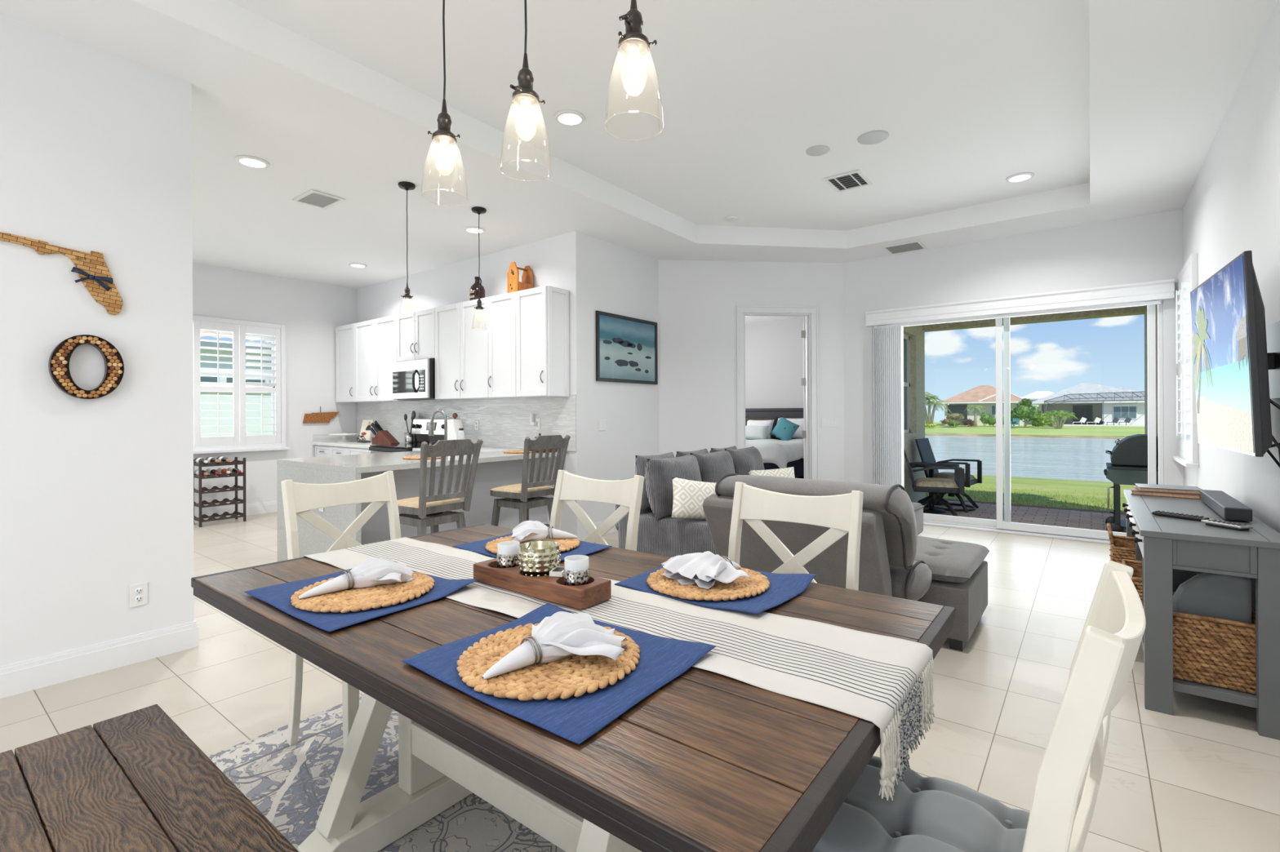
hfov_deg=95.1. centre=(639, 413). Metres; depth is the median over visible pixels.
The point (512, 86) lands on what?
switch
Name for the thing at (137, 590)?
socket
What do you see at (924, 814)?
seat cushion
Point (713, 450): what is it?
pillow
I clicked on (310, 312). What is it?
wall
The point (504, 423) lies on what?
backsplash
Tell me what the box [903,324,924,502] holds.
wall
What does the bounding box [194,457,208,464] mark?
wine bottle
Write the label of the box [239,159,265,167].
diffuser
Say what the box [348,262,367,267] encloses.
recessed light
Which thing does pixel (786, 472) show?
throw pillow
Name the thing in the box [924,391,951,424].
palm tree
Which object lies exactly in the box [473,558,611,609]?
tray
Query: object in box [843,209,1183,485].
wall
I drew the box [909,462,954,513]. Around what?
patio table
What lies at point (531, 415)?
scent warmer
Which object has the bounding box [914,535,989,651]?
storage ottoman
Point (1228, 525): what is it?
remote control
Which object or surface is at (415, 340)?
upper cabinet
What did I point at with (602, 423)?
light switch
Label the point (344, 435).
cake stand
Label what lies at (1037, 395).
house
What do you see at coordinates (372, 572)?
napkin
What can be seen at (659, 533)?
sofa
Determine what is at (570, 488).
dining chair
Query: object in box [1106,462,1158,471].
shelf
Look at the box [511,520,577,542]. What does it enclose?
napkin
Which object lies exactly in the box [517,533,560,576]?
candle holder
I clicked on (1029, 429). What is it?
lawn
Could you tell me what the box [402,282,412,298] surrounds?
socket
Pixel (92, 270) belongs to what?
map
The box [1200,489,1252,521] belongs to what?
soundbar
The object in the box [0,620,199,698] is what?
baseboard
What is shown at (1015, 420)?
lawn chair
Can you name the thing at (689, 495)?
throw pillow
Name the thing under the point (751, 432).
bed pillow
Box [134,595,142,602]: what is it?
socket
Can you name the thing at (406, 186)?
pendant light
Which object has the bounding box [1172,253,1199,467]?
window shutters
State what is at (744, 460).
cushion
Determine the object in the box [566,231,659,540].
wall
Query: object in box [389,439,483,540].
bar stool
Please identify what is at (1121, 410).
house
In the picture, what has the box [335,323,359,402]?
upper cabinet
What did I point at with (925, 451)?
patio chair
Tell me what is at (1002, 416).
shrub
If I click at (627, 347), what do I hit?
framed picture
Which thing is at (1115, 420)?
lawn chair
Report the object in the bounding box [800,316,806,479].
door
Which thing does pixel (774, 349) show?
wall
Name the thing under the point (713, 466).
cushion
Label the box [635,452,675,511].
pillow
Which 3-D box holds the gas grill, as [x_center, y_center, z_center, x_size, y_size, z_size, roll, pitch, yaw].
[5.110,0.747,6.114,0.415,1.040,0.600,0,0,38]
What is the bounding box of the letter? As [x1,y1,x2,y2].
[48,334,124,399]
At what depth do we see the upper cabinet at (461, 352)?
6.36 m
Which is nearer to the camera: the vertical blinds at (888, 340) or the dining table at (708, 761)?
the dining table at (708, 761)
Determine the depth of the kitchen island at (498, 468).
4.82 m
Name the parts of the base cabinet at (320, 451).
drawer, drawer, drawer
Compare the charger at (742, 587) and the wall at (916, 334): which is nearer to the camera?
the charger at (742, 587)
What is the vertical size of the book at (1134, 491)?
0.024 m
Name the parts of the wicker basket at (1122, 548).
handle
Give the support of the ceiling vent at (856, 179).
in the ceiling at (1116, 109)
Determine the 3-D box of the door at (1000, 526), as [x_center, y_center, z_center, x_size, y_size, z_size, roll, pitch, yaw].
[3.752,0.053,6.097,2.540,2.360,0.160,0,0,38]
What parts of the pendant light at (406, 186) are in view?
cord, bulb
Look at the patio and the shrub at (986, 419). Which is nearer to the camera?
the patio
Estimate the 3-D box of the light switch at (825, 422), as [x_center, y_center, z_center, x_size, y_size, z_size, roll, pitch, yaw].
[2.273,0.117,7.013,0.202,0.109,0.010,0,0,-5]
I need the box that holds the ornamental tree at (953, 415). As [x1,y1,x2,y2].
[946,412,964,426]
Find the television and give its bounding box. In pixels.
[1190,250,1279,467]
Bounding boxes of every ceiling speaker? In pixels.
[805,145,829,156]
[857,130,888,144]
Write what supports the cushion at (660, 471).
on the sofa at (659, 533)
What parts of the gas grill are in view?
handle, door handle, leg, leg, cart panel, control panel, lid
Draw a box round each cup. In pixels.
[497,553,519,568]
[564,567,589,586]
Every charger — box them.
[290,571,435,613]
[402,455,446,459]
[456,622,639,701]
[484,535,580,554]
[502,449,531,453]
[646,567,770,601]
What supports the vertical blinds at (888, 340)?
attached to the wall at (1148, 247)
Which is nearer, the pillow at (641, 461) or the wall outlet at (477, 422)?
the pillow at (641, 461)
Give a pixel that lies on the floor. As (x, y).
(1201, 777)
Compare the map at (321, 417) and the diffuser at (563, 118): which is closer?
the diffuser at (563, 118)
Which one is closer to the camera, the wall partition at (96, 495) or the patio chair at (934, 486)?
the wall partition at (96, 495)
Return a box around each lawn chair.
[1011,418,1019,427]
[1072,417,1086,425]
[1086,417,1101,425]
[1106,417,1119,425]
[1119,417,1131,425]
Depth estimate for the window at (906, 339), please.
8.29 m
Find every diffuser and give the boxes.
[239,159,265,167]
[351,264,364,267]
[466,228,482,233]
[558,113,581,124]
[1008,174,1031,182]
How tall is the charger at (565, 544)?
0.014 m
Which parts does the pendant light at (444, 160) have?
cord, lamp shade, bulb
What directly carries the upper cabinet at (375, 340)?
attached to the wall at (451, 284)
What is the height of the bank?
0.300 m
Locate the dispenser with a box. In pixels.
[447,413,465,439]
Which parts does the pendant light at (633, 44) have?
bulb, lamp shade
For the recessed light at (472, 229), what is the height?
0.012 m
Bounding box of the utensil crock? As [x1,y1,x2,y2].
[404,410,415,443]
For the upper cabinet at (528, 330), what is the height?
1.050 m
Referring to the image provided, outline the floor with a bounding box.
[0,511,1279,851]
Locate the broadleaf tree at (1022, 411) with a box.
[1010,398,1042,427]
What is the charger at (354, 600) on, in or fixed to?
on the placemat at (278, 596)
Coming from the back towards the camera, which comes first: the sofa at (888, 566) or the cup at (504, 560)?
the sofa at (888, 566)
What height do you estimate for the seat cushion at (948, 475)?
0.076 m
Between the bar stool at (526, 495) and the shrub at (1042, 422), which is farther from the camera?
the shrub at (1042, 422)
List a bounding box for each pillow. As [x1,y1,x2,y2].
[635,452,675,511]
[671,476,715,519]
[675,448,708,457]
[709,445,737,453]
[745,417,778,439]
[745,426,768,439]
[746,419,774,438]
[747,466,795,478]
[769,416,799,440]
[774,417,804,439]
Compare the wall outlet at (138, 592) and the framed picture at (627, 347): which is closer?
the wall outlet at (138, 592)
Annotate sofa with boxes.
[615,445,764,557]
[702,473,932,600]
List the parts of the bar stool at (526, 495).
leg, seat frame, leg, frame, post, leg, rail, crest rail, leg, post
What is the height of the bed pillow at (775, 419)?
0.420 m
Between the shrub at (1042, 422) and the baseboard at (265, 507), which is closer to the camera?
the baseboard at (265, 507)
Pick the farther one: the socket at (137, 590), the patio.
the patio
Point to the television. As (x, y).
(1236, 357)
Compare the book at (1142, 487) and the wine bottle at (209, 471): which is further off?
the wine bottle at (209, 471)
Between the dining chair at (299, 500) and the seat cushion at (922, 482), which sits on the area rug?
the dining chair at (299, 500)
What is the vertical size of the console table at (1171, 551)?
0.751 m
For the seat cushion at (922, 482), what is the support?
on the patio chair at (934, 486)
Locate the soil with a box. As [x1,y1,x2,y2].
[944,498,1126,514]
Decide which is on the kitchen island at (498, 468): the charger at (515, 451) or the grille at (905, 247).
the charger at (515, 451)
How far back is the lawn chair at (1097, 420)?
69.00 m
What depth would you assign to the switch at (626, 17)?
1.36 m
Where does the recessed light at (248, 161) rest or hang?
in the ceiling at (1116, 109)
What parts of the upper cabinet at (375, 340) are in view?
door, door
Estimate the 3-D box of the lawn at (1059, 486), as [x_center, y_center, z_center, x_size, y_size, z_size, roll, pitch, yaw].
[12.670,2.098,16.428,80.000,1.689,22.520,0,0,38]
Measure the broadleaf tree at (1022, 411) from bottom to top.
3.405 m
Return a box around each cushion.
[644,454,701,519]
[689,449,735,483]
[717,475,917,567]
[724,446,764,475]
[812,755,1030,851]
[915,477,958,488]
[933,471,976,480]
[1173,573,1251,623]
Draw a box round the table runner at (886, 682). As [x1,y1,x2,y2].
[302,537,934,800]
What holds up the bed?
on the floor
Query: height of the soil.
0.085 m
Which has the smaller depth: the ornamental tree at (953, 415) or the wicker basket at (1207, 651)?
the wicker basket at (1207, 651)
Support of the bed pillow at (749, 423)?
on the bed
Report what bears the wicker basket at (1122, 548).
on the console table at (1171, 551)
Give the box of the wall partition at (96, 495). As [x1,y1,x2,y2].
[0,13,194,666]
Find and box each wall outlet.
[129,582,147,607]
[475,420,479,430]
[535,418,540,429]
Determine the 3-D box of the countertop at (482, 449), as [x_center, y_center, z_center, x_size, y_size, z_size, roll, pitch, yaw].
[-1.850,0.401,6.288,1.160,0.035,0.600,0,0,38]
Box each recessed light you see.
[235,155,269,168]
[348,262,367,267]
[463,226,485,233]
[554,110,585,126]
[1005,172,1034,182]
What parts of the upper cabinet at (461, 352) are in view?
door, door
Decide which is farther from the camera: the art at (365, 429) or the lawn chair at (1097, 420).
the lawn chair at (1097, 420)
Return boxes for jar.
[457,428,464,439]
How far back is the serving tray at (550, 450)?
5.60 m
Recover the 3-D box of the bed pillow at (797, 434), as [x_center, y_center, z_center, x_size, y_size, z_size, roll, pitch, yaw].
[2.837,0.296,10.970,0.750,0.411,0.246,0,0,38]
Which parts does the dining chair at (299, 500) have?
post, crest rail, leg, post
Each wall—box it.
[192,262,357,510]
[356,233,567,532]
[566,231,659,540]
[658,259,844,481]
[745,317,804,408]
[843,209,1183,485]
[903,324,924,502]
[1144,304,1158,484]
[1182,0,1279,533]
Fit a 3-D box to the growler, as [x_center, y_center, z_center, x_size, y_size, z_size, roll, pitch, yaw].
[-1.776,-1.346,6.386,0.164,0.276,0.167,0,0,38]
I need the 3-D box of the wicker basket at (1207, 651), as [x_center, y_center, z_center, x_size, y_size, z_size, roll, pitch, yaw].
[2.436,0.969,2.520,0.337,0.279,0.383,0,0,38]
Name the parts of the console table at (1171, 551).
knob, knob, drawer, leg, knob, drawer, knob, knob, drawer, leg, panel, leg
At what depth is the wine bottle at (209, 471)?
6.69 m
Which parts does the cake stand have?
plate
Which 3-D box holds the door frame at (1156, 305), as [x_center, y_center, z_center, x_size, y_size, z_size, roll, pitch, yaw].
[5.667,-0.126,6.281,0.250,2.800,2.330,0,0,38]
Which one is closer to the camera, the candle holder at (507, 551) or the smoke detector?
the candle holder at (507, 551)
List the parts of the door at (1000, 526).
sliding panel, sliding panel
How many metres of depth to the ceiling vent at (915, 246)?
6.36 m
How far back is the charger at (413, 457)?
4.88 m
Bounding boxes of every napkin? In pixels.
[297,557,413,599]
[481,611,627,679]
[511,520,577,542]
[661,551,751,589]
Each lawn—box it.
[924,422,1144,435]
[924,475,1135,512]
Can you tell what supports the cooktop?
in the range
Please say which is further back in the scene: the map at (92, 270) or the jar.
the jar
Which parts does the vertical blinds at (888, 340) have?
head rail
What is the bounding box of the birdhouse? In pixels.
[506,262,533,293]
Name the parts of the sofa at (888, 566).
frame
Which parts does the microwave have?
glass door, handle, control panel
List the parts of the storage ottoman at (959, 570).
tufted lid, leg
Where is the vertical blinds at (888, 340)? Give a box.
[873,300,1160,488]
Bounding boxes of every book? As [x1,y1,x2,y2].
[1130,487,1199,499]
[1134,483,1201,494]
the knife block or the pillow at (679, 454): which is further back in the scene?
the knife block
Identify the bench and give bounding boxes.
[0,704,298,851]
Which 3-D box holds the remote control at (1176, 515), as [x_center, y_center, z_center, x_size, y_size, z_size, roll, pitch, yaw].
[2.506,0.477,2.716,0.044,0.020,0.200,0,0,-24]
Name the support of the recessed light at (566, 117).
in the ceiling at (1116, 109)
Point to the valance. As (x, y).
(1162, 290)
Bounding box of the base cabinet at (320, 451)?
[315,444,370,457]
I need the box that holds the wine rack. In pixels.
[193,457,246,527]
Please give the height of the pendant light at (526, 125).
1.309 m
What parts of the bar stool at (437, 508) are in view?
leg, post, frame, seat frame, leg, rail, crest rail, leg, post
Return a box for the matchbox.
[549,567,564,577]
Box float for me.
[1093,420,1104,424]
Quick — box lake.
[924,435,1121,482]
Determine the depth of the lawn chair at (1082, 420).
70.15 m
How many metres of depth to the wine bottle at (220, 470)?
6.77 m
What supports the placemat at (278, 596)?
on the dining table at (708, 761)
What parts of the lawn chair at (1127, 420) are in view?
backrest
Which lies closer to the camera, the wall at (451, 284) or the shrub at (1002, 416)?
the wall at (451, 284)
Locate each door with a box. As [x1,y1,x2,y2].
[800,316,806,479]
[872,300,1164,543]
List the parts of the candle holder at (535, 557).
wire handle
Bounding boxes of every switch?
[510,84,518,90]
[598,419,606,431]
[618,13,630,25]
[821,417,838,427]
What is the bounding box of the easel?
[356,435,370,443]
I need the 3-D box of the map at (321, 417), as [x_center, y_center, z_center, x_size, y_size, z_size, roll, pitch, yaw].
[-4.339,0.022,7.971,0.022,0.225,0.470,0,0,38]
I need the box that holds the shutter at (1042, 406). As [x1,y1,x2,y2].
[1041,404,1044,414]
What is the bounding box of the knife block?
[369,421,399,444]
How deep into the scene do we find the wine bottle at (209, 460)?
6.68 m
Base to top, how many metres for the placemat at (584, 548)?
0.010 m
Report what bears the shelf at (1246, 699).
attached to the console table at (1171, 551)
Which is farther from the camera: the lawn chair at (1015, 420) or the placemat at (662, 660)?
the lawn chair at (1015, 420)
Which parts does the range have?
oven door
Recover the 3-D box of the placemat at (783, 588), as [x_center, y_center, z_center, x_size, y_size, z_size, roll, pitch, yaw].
[0.214,0.474,1.659,0.460,0.022,0.382,0,0,38]
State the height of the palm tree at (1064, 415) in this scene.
2.027 m
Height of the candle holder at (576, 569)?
0.094 m
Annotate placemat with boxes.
[244,568,478,631]
[401,603,715,744]
[452,533,612,560]
[614,566,817,614]
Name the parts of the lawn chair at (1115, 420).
backrest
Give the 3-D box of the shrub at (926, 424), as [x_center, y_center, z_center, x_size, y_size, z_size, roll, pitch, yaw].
[35.178,1.485,70.904,1.689,0.477,1.614,0,0,3]
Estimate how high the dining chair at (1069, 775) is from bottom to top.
0.996 m
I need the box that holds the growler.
[467,276,484,300]
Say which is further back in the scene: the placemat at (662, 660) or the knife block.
the knife block
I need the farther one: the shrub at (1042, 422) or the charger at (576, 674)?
the shrub at (1042, 422)
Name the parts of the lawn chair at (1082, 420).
backrest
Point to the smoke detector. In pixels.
(731, 219)
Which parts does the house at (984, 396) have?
pane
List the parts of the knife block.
knife handle, knife handle, knife handle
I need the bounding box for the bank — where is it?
[924,432,1127,439]
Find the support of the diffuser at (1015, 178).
attached to the recessed light at (1020, 177)
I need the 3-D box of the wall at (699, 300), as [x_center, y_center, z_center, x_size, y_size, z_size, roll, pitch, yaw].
[1.327,-0.373,7.003,2.248,3.235,0.130,0,0,-5]
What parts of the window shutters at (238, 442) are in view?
shutter panel, shutter panel, tilt rod, tilt rod, frame, sill, shutter panel, tilt rod, tilt rod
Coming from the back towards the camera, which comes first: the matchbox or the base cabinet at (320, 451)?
the base cabinet at (320, 451)
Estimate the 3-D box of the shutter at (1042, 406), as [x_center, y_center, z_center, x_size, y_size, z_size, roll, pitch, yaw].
[52.430,-0.236,76.060,0.300,1.700,0.100,0,0,38]
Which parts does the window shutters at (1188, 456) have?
tilt rod, tilt rod, shutter panel, tilt rod, tilt rod, sill, shutter panel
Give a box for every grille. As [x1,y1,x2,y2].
[298,192,338,207]
[830,173,865,190]
[885,242,922,253]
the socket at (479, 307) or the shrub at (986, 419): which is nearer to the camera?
the socket at (479, 307)
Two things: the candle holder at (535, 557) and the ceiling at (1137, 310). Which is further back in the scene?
the ceiling at (1137, 310)
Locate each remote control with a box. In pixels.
[1151,511,1209,520]
[1200,520,1253,530]
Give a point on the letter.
(60, 357)
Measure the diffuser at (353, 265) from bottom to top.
0.002 m
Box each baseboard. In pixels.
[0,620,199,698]
[194,501,276,521]
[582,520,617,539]
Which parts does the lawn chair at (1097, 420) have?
backrest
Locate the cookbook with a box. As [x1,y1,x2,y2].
[359,420,373,440]
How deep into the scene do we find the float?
70.02 m
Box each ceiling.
[0,0,1276,324]
[922,305,1146,332]
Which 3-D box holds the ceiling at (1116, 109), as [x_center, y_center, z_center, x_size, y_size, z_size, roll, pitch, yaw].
[-0.928,-2.016,5.442,9.900,0.460,14.100,0,0,38]
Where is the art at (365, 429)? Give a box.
[360,425,370,437]
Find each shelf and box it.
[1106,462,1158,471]
[1141,638,1257,708]
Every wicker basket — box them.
[1106,523,1135,564]
[1121,559,1142,638]
[1173,591,1256,694]
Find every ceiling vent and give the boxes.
[292,189,346,209]
[823,169,872,192]
[881,240,927,255]
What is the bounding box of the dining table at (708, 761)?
[191,524,955,851]
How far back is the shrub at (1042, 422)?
67.70 m
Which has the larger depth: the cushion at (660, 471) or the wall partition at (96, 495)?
the cushion at (660, 471)
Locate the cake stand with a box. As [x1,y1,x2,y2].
[328,432,359,442]
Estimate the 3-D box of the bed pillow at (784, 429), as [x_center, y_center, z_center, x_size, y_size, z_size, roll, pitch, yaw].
[2.635,0.308,10.658,0.519,0.503,0.232,0,0,38]
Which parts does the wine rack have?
post, post, scalloped rail, scalloped rail, scalloped rail, scalloped rail, scalloped rail, scalloped rail, scalloped rail, scalloped rail, post, post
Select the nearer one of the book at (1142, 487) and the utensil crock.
the book at (1142, 487)
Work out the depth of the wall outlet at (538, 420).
6.05 m
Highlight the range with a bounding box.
[368,418,458,453]
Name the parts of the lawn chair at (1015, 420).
backrest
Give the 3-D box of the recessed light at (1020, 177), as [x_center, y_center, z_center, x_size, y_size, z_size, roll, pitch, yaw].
[3.220,-1.992,4.960,0.204,0.012,0.204,0,0,38]
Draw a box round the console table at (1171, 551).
[1122,489,1279,740]
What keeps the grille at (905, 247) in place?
attached to the ceiling vent at (915, 246)
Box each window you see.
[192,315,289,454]
[200,329,271,436]
[903,334,910,433]
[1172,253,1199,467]
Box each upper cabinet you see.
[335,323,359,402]
[354,315,419,402]
[396,307,435,361]
[434,297,497,399]
[488,285,569,398]
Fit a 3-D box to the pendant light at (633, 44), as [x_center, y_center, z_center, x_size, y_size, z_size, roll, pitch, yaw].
[-0.017,-1.333,1.397,0.141,1.301,0.141,0,0,-3]
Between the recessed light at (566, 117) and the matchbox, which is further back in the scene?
the recessed light at (566, 117)
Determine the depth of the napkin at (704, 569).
1.62 m
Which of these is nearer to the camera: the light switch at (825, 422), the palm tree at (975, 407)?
the light switch at (825, 422)
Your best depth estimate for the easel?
7.72 m
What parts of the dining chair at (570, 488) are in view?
post, crest rail, post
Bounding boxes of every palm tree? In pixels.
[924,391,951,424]
[965,404,987,426]
[1038,410,1077,428]
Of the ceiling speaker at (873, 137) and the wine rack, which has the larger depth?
the wine rack
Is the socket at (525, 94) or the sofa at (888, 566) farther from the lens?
the sofa at (888, 566)
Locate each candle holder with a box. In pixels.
[497,541,519,568]
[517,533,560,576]
[564,555,589,586]
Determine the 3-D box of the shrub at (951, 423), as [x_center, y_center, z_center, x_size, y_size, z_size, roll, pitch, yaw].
[38.492,1.247,71.709,1.837,0.848,1.649,0,0,38]
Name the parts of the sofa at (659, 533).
frame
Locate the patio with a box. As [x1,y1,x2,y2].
[923,500,1126,533]
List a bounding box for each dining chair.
[280,471,400,747]
[549,470,644,551]
[728,481,863,590]
[1022,560,1146,851]
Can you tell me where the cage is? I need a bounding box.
[1044,391,1144,425]
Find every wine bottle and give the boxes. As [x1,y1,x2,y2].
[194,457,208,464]
[194,469,208,476]
[205,457,219,463]
[205,468,219,475]
[216,456,230,462]
[216,467,230,474]
[227,466,241,474]
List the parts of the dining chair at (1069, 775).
post, post, crest rail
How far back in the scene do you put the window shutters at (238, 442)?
7.21 m
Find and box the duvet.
[745,438,804,468]
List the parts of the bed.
mattress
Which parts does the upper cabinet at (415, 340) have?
door, door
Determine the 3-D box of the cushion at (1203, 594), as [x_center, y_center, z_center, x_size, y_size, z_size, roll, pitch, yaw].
[2.425,0.867,2.490,0.245,0.405,0.060,0,0,38]
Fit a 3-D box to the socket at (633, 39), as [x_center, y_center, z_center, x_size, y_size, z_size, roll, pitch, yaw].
[-0.015,-0.937,1.397,0.076,0.131,0.076,0,0,38]
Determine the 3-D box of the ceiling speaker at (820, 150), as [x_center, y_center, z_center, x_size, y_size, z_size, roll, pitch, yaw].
[1.348,-1.985,4.440,0.170,0.010,0.170,0,0,38]
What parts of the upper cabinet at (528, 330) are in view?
door, door, panel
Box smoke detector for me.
[725,216,738,222]
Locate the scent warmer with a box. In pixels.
[529,413,537,425]
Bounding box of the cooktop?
[369,443,434,448]
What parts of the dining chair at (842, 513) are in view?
post, crest rail, post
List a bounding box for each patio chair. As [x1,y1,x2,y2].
[903,448,964,516]
[915,438,982,512]
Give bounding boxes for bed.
[745,408,804,478]
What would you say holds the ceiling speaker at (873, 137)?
attached to the ceiling at (1116, 109)
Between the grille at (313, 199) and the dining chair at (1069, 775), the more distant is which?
the grille at (313, 199)
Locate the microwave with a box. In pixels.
[391,359,439,399]
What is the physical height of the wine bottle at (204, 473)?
0.072 m
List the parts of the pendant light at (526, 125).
lamp shade, cord, bulb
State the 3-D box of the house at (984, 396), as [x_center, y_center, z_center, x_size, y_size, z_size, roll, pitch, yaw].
[45.856,-0.996,77.025,9.441,5.279,12.017,0,0,38]
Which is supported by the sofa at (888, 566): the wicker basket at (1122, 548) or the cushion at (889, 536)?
the cushion at (889, 536)
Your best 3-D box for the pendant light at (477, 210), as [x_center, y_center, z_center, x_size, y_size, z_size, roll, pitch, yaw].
[-1.407,-1.257,5.120,0.128,1.052,0.128,0,0,38]
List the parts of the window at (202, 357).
pane, pane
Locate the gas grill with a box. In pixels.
[1103,434,1158,532]
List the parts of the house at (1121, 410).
pane, pane, sliding door, pane, pane, pane, pane, pane, pane, pane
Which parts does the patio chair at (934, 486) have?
leg, leg, swivel post, armrest, seat frame, armrest, leg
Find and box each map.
[0,232,123,315]
[302,406,338,422]
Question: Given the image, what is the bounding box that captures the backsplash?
[312,394,576,451]
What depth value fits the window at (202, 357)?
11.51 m
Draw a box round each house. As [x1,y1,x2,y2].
[940,385,1026,426]
[1022,391,1053,422]
[1031,383,1144,424]
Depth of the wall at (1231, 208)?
3.05 m
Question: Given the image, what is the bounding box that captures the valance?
[865,279,1174,327]
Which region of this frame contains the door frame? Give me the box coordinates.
[736,305,818,479]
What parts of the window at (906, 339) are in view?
pane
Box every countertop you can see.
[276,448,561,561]
[312,440,403,448]
[412,446,521,452]
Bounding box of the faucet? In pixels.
[427,409,447,440]
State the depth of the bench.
1.21 m
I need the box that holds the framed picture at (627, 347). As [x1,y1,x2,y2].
[595,311,657,384]
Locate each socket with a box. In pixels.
[134,587,142,594]
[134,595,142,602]
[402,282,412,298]
[431,98,457,146]
[475,295,483,310]
[511,53,539,107]
[617,0,649,56]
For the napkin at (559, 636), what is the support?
on the charger at (576, 674)
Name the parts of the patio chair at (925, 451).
leg, swivel post, armrest, armrest, leg, leg, seat frame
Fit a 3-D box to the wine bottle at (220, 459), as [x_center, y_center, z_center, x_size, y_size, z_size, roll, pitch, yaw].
[-4.838,0.548,6.810,0.318,0.072,0.073,0,0,38]
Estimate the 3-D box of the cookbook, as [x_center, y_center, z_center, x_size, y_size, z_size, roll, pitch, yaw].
[-3.634,0.227,7.774,0.220,0.268,0.078,0,0,31]
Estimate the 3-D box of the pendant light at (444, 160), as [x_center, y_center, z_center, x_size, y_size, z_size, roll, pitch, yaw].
[-0.626,-1.333,1.866,0.143,1.296,0.143,0,0,-3]
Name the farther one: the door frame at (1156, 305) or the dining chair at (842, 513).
the door frame at (1156, 305)
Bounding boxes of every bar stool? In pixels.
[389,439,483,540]
[490,435,570,527]
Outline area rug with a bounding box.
[207,695,565,851]
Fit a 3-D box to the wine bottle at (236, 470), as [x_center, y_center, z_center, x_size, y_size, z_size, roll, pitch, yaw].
[-4.772,0.682,6.895,0.318,0.072,0.073,0,0,38]
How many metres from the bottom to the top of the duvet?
0.620 m
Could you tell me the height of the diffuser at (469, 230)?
0.002 m
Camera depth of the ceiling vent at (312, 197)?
4.86 m
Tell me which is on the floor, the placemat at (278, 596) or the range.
the range
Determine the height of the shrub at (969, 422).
1.023 m
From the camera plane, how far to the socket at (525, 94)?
1.62 m
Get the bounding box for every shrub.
[924,423,938,426]
[939,418,959,426]
[946,420,961,426]
[962,418,973,426]
[978,411,995,426]
[995,416,1016,426]
[1030,414,1057,426]
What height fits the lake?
0.200 m
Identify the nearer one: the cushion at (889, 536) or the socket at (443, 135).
the socket at (443, 135)
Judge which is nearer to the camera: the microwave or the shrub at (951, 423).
the microwave
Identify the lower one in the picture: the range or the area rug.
the area rug
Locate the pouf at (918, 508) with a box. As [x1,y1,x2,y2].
[911,502,924,535]
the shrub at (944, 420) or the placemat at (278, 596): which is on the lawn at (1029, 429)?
the shrub at (944, 420)
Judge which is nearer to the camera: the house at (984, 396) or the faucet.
the faucet
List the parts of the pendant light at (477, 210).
cord, bulb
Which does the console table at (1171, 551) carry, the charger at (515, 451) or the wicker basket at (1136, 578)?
the wicker basket at (1136, 578)
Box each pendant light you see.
[398,182,416,321]
[420,0,467,206]
[471,206,486,330]
[499,0,551,180]
[604,0,663,139]
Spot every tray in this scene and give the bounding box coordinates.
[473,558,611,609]
[529,448,557,452]
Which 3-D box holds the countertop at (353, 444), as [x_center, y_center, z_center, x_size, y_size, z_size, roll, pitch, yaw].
[-3.597,0.409,7.634,1.610,0.035,0.600,0,0,38]
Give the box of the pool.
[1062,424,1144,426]

